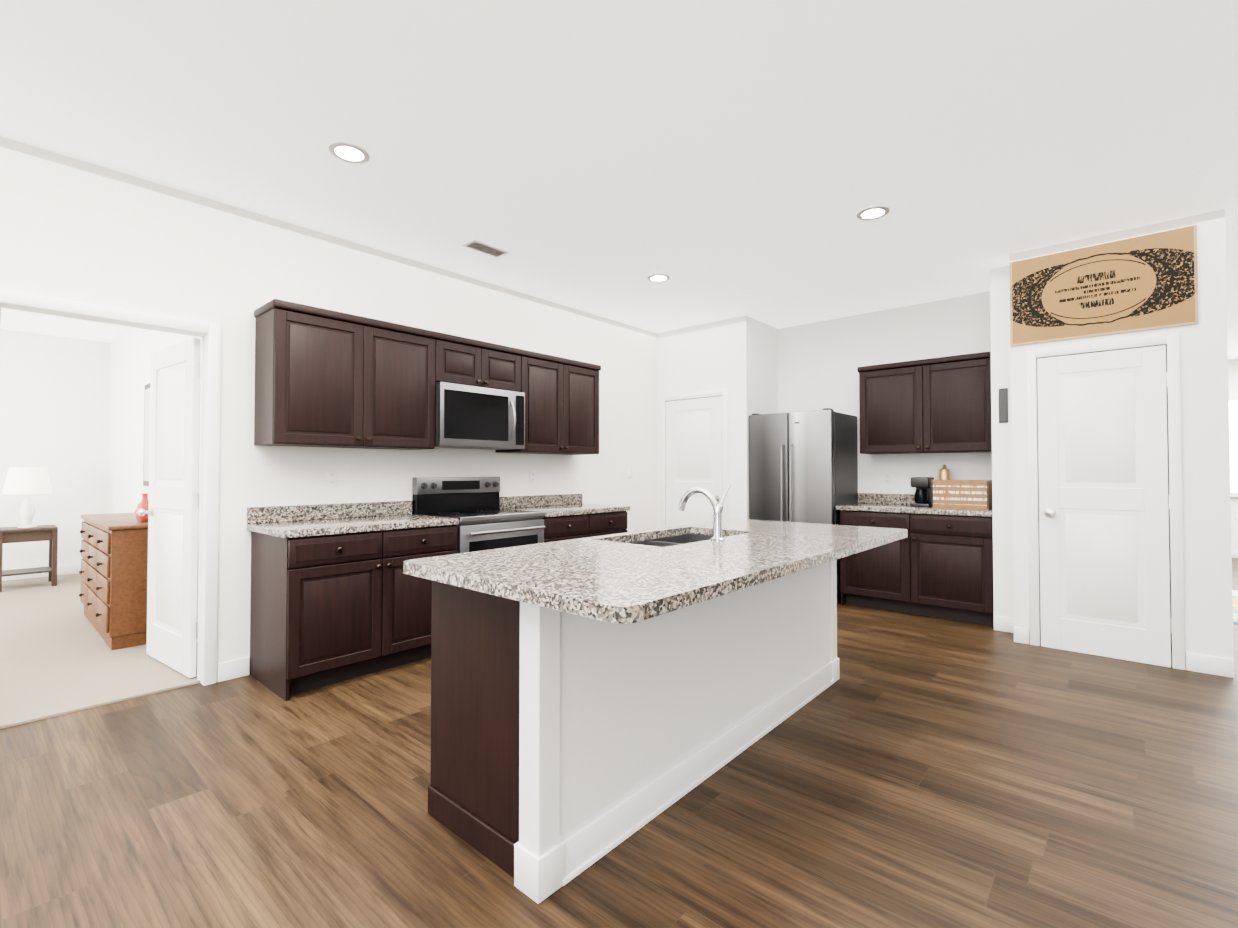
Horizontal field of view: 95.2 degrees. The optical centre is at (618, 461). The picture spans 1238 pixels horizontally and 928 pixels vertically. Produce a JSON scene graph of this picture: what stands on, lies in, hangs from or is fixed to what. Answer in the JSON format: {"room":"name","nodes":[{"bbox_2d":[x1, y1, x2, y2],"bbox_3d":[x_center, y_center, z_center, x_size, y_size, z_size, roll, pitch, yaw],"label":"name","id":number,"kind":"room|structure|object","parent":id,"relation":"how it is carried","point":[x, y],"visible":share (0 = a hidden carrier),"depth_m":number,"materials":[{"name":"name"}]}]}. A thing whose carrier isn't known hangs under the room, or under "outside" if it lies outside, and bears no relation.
{"room":"kitchen","nodes":[
{"label":"kitchen","id":0,"kind":"room"},
{"bbox_2d":[0,329,107,569],"bbox_3d":[-7.756,-0.086,5.470,0.100,2.840,4.170,-1,-1,41],"label":"wall","id":1,"kind":"structure","parent":0,"point":[72,415],"depth_m":6.66,"materials":[{"name":"paint"}]},
{"bbox_2d":[2,564,80,580],"bbox_3d":[-7.716,1.266,5.405,0.014,0.110,4.200,-1,-1,41],"label":"baseboard","id":2,"kind":"structure","parent":1,"relation":"attached to","point":[68,569],"depth_m":6.66,"materials":[{"name":"white wood"}]},
{"bbox_2d":[0,574,199,728],"bbox_3d":[-5.717,1.347,3.644,5.340,0.112,4.200,-1,-1,41],"label":"floor","id":3,"kind":"structure","parent":0,"point":[58,656],"depth_m":3.63,"materials":[{"name":"beige carpet"}]},
{"bbox_2d":[0,525,57,591],"bbox_3d":[-6.338,1.018,6.048,0.440,0.628,0.441,-1,-1,41],"label":"side table","id":4,"kind":"object","parent":3,"relation":"on","point":[49,533],"visible":0.96,"depth_m":5.99,"materials":[{"name":"brown wood"}]},
{"bbox_2d":[2,467,52,527],"bbox_3d":[-6.338,0.384,6.059,0.380,0.640,0.380,-1,-1,41],"label":"table lamp","id":5,"kind":"object","parent":4,"relation":"on","point":[27,481],"visible":1,"depth_m":5.99,"materials":[{"name":"white fabric"}]},
{"bbox_2d":[79,513,147,649],"bbox_3d":[-3.917,0.879,4.517,1.560,0.852,0.490,-1,-1,41],"label":"dresser","id":6,"kind":"object","parent":3,"relation":"on","point":[113,571],"visible":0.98,"depth_m":3.98,"materials":[{"name":"brown wood"}]},
{"bbox_2d":[135,493,148,521],"bbox_3d":[-3.484,0.342,4.224,0.410,0.211,0.205,-1,-1,41],"label":"figurine","id":7,"kind":"object","parent":6,"relation":"on","point":[143,504],"visible":0.46,"depth_m":4.15,"materials":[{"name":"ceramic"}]},
{"bbox_2d":[104,326,201,621],"bbox_3d":[-4.357,-0.088,5.336,5.380,2.840,0.100,-1,-1,41],"label":"wall","id":8,"kind":"structure","parent":0,"point":[129,353],"depth_m":6.09,"materials":[{"name":"paint"}]},
{"bbox_2d":[143,383,149,485],"bbox_3d":[-4.281,-0.251,5.184,0.640,0.960,0.029,-1,-1,41],"label":"mirror","id":9,"kind":"object","parent":8,"relation":"attached to","point":[146,434],"visible":0.35,"depth_m":5.28,"materials":[{"name":"mirror"}]},
{"bbox_2d":[0,136,656,674],"bbox_3d":[-2.732,-0.128,3.021,0.120,2.840,11.170,-1,-1,41],"label":"wall","id":10,"kind":"structure","parent":0,"point":[78,230],"depth_m":3.53,"materials":[{"name":"paint"}]},
{"bbox_2d":[0,289,220,685],"bbox_3d":[-3.008,0.244,3.270,0.908,2.104,0.948,-1,-1,41],"label":"bedroom door","id":11,"kind":"structure","parent":10,"relation":"in","point":[175,628],"depth_m":3.37,"materials":[{"name":"white wood"}]},
{"bbox_2d":[217,657,248,681],"bbox_3d":[-2.305,1.243,3.381,0.014,0.110,0.161,-1,-1,41],"label":"baseboard","id":12,"kind":"structure","parent":10,"relation":"attached to","point":[232,669],"depth_m":3.37,"materials":[{"name":"white"}]},
{"bbox_2d":[326,470,336,486],"bbox_3d":[-1.940,0.116,3.818,0.008,0.115,0.072,-1,-1,41],"label":"electrical outlet","id":13,"kind":"object","parent":10,"relation":"attached to","point":[331,478],"visible":1,"depth_m":3.81,"materials":[{"name":"white plastic"}]},
{"bbox_2d":[254,299,437,449],"bbox_3d":[-1.775,-0.513,3.757,0.348,0.836,1.029,-1,-1,41],"label":"upper cabinet","id":14,"kind":"object","parent":10,"relation":"attached to","point":[329,378],"depth_m":3.54,"materials":[{"name":"brown wood"}]},
{"bbox_2d":[438,332,521,391],"bbox_3d":[-1.180,-0.742,4.437,0.348,0.354,0.772,-1,-1,41],"label":"upper cabinet","id":15,"kind":"object","parent":10,"relation":"attached to","point":[461,360],"depth_m":4.30,"materials":[{"name":"brown wood"}]},
{"bbox_2d":[435,382,524,449],"bbox_3d":[-1.141,-0.332,4.396,0.449,0.456,0.764,-1,-1,41],"label":"microwave","id":16,"kind":"object","parent":15,"relation":"attached to","point":[470,417],"visible":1,"depth_m":4.24,"materials":[{"name":"grey metal"}]},
{"bbox_2d":[529,470,535,482],"bbox_3d":[-0.784,0.138,5.132,0.008,0.115,0.072,-1,-1,41],"label":"electrical outlet","id":17,"kind":"object","parent":10,"relation":"attached to","point":[532,476],"visible":1,"depth_m":5.13,"materials":[{"name":"white plastic"}]},
{"bbox_2d":[495,349,600,454],"bbox_3d":[-0.618,-0.490,5.071,0.348,0.836,0.929,-1,-1,41],"label":"upper cabinet","id":18,"kind":"object","parent":10,"relation":"attached to","point":[562,394],"depth_m":4.93,"materials":[{"name":"brown wood"}]},
{"bbox_2d":[0,558,1237,927],"bbox_3d":[4.051,1.317,1.576,12.060,0.100,18.000,-1,-1,41],"label":"floor","id":19,"kind":"structure","parent":0,"point":[908,770],"depth_m":2.05,"materials":[{"name":"brown wood"}]},
{"bbox_2d":[247,501,458,700],"bbox_3d":[-1.666,0.792,3.621,0.662,1.020,1.072,-1,-1,41],"label":"base cabinet","id":20,"kind":"object","parent":19,"relation":"on","point":[337,595],"visible":0.92,"depth_m":3.33,"materials":[{"name":"brown wood"}]},
{"bbox_2d":[412,477,544,553],"bbox_3d":[-1.043,0.716,4.298,0.700,1.195,0.761,-1,-1,41],"label":"range","id":21,"kind":"object","parent":19,"relation":"on","point":[471,504],"visible":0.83,"depth_m":4.27,"materials":[{"name":"silver metal"}]},
{"bbox_2d":[499,493,629,542],"bbox_3d":[-0.465,0.816,4.986,0.662,1.020,1.031,-1,-1,41],"label":"base cabinet","id":22,"kind":"object","parent":19,"relation":"on","point":[568,516],"visible":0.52,"depth_m":4.88,"materials":[{"name":"black wood"}]},
{"bbox_2d":[412,559,839,903],"bbox_3d":[0.285,0.847,2.730,0.691,0.880,2.344,-1,-1,41],"label":"kitchen island","id":23,"kind":"object","parent":19,"relation":"on","point":[594,699],"depth_m":1.93,"materials":[{"name":"white paint"}]},
{"bbox_2d":[403,519,907,626],"bbox_3d":[0.409,0.384,2.566,1.064,0.040,2.409,-1,-1,41],"label":"island countertop","id":24,"kind":"structure","parent":23,"relation":"on","point":[627,579],"depth_m":1.96,"materials":[{"name":"white stone"}]},
{"bbox_2d":[678,484,730,540],"bbox_3d":[0.402,0.236,2.706,0.256,0.258,0.111,-1,-1,41],"label":"faucet","id":25,"kind":"object","parent":24,"relation":"on","point":[717,520],"visible":1,"depth_m":2.63,"materials":[{"name":"silver metal"}]},
{"bbox_2d":[749,408,857,602],"bbox_3d":[1.857,0.424,5.741,0.855,1.830,0.759,-1,-1,41],"label":"refrigerator","id":26,"kind":"object","parent":19,"relation":"on","point":[803,466],"visible":0.54,"depth_m":5.46,"materials":[{"name":"silver metal"}]},
{"bbox_2d":[836,493,993,627],"bbox_3d":[2.679,0.818,5.080,1.231,1.020,0.662,-1,-1,41],"label":"base cabinet","id":27,"kind":"object","parent":19,"relation":"on","point":[937,563],"visible":0.81,"depth_m":4.79,"materials":[{"name":"brown wood"}]},
{"bbox_2d":[911,477,933,506],"bbox_3d":[2.750,0.275,5.127,0.150,0.265,0.215,-1,-1,41],"label":"coffee maker","id":28,"kind":"object","parent":27,"relation":"on","point":[923,494],"visible":0.92,"depth_m":5.07,"materials":[{"name":"black plastic"}]},
{"bbox_2d":[931,480,991,509],"bbox_3d":[2.928,0.280,4.826,0.415,0.245,0.232,-1,-1,41],"label":"crate","id":29,"kind":"object","parent":27,"relation":"on","point":[964,494],"visible":0.85,"depth_m":4.72,"materials":[{"name":"beige wood"}]},
{"bbox_2d":[939,465,950,479],"bbox_3d":[2.960,0.218,5.139,0.094,0.380,0.094,-1,-1,41],"label":"canister","id":30,"kind":"object","parent":29,"relation":"on","point":[944,472],"visible":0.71,"depth_m":5.11,"materials":[{"name":"brown"}]},
{"bbox_2d":[1232,590,1237,623],"bbox_3d":[6.152,1.317,4.789,1.950,0.012,1.800,-1,-1,41],"label":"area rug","id":31,"kind":"object","parent":19,"relation":"on","point":[1235,605],"depth_m":5.13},
{"bbox_2d":[0,0,1237,359],"bbox_3d":[2.009,-1.592,3.424,17.500,0.100,18.000,-1,-1,41],"label":"ceiling","id":32,"kind":"structure","parent":0,"point":[716,160],"depth_m":2.64,"materials":[{"name":"paint"}]},
{"bbox_2d":[328,142,369,163],"bbox_3d":[-1.355,-1.547,2.839,0.190,0.009,0.190,-1,-1,41],"label":"recessed light","id":33,"kind":"object","parent":32,"relation":"in","point":[349,152],"visible":1,"depth_m":2.83,"materials":[{"name":"white"}]},
{"bbox_2d":[462,239,508,257],"bbox_3d":[-0.954,-1.525,4.059,0.150,0.010,0.300,-1,-1,41],"label":"ceiling vent","id":34,"kind":"object","parent":32,"relation":"in","point":[484,248],"visible":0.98,"depth_m":4.05,"materials":[{"name":"white metal"}]},
{"bbox_2d":[647,274,669,281],"bbox_3d":[0.328,-1.515,4.676,0.190,0.009,0.190,-1,-1,41],"label":"recessed light","id":35,"kind":"object","parent":32,"relation":"in","point":[658,277],"visible":1,"depth_m":4.66,"materials":[{"name":"white"}]},
{"bbox_2d":[856,206,889,219],"bbox_3d":[1.572,-1.535,3.501,0.190,0.009,0.190,-1,-1,41],"label":"recessed light","id":36,"kind":"object","parent":32,"relation":"in","point":[872,212],"visible":1,"depth_m":3.49,"materials":[{"name":"white"}]},
{"bbox_2d":[657,315,778,528],"bbox_3d":[1.114,-0.069,6.430,1.150,2.840,0.730,-1,-1,41],"label":"wall block","id":37,"kind":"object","parent":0,"point":[737,357],"visible":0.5,"depth_m":6.02,"materials":[{"name":"paint"}]},
{"bbox_2d":[661,389,727,527],"bbox_3d":[0.789,0.296,6.166,0.868,2.100,0.082,-1,-1,41],"label":"closet door","id":38,"kind":"structure","parent":37,"relation":"attached to","point":[694,439],"depth_m":6.19,"materials":[{"name":"white"}]},
{"bbox_2d":[778,291,991,493],"bbox_3d":[2.183,-0.076,6.055,3.250,2.840,0.120,-1,-1,41],"label":"wall","id":39,"kind":"structure","parent":0,"point":[820,363],"depth_m":5.62,"materials":[{"name":"paint"}]},
{"bbox_2d":[884,473,891,483],"bbox_3d":[2.647,0.166,5.556,0.072,0.115,0.008,-1,-1,41],"label":"electrical outlet","id":40,"kind":"object","parent":39,"relation":"attached to","point":[887,478],"visible":1,"depth_m":5.56,"materials":[{"name":"white plastic"}]},
{"bbox_2d":[857,351,991,453],"bbox_3d":[2.814,-0.496,5.172,1.117,0.830,0.379,-1,-1,41],"label":"upper cabinet","id":41,"kind":"object","parent":39,"relation":"attached to","point":[938,405],"visible":0.9,"depth_m":5.03,"materials":[{"name":"brown wood"}]},
{"bbox_2d":[990,209,1233,669],"bbox_3d":[3.568,-0.107,4.224,1.250,2.840,1.040,-1,-1,41],"label":"wall block","id":42,"kind":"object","parent":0,"point":[1207,557],"visible":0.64,"depth_m":3.53,"materials":[{"name":"paint"}]},
{"bbox_2d":[999,388,1007,422],"bbox_3d":[2.991,-0.434,4.398,0.060,0.270,0.008,-1,-1,41],"label":"sign","id":43,"kind":"object","parent":42,"relation":"attached to","point":[1003,405],"visible":1,"depth_m":4.39,"materials":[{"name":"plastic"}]},
{"bbox_2d":[994,616,1013,632],"bbox_3d":[2.989,1.260,4.367,0.160,0.110,0.014,-1,-1,41],"label":"baseboard","id":44,"kind":"structure","parent":42,"relation":"attached to","point":[1005,624],"depth_m":4.37,"materials":[{"name":"white wood"}]},
{"bbox_2d":[1014,627,1028,643],"bbox_3d":[2.906,1.255,4.081,0.092,0.110,0.014,-1,-1,41],"label":"baseboard","id":45,"kind":"structure","parent":42,"relation":"attached to","point":[1021,635],"depth_m":4.08,"materials":[{"name":"white"}]},
{"bbox_2d":[1009,223,1197,345],"bbox_3d":[3.234,-1.165,3.833,0.965,0.630,0.012,-1,-1,41],"label":"sign","id":46,"kind":"object","parent":42,"relation":"attached to","point":[1143,282],"visible":1,"depth_m":3.79,"materials":[{"name":"beige"}]},
{"bbox_2d":[1026,333,1184,669],"bbox_3d":[3.215,0.251,3.779,0.788,2.108,0.082,-1,-1,41],"label":"pantry door","id":47,"kind":"structure","parent":42,"relation":"attached to","point":[1105,517],"depth_m":3.77,"materials":[{"name":"white wood"}]},
{"bbox_2d":[1186,652,1233,677],"bbox_3d":[3.613,1.244,3.459,0.204,0.110,0.014,-1,-1,41],"label":"baseboard","id":48,"kind":"structure","parent":42,"relation":"attached to","point":[1213,665],"depth_m":3.45,"materials":[{"name":"white wood"}]},
{"bbox_2d":[1228,359,1237,550],"bbox_3d":[9.391,-0.048,7.624,12.000,2.840,0.100,-1,-1,41],"label":"wall","id":49,"kind":"structure","parent":0,"point":[1233,377],"depth_m":8.08,"materials":[{"name":"paint"}]},
{"bbox_2d":[1229,396,1237,496],"bbox_3d":[8.885,-0.217,7.960,3.700,1.430,0.050,-1,-1,41],"label":"window glow in the far room","id":50,"kind":"structure","parent":49,"relation":"attached to","point":[1233,421],"depth_m":8.07,"materials":[{"name":"white"}]},
{"bbox_2d":[1232,550,1237,557],"bbox_3d":[9.316,1.316,7.591,11.900,0.110,0.014,-1,-1,41],"label":"baseboard","id":51,"kind":"structure","parent":49,"relation":"attached to","point":[1234,554],"depth_m":8.06,"materials":[{"name":"white wood"}]}
]}

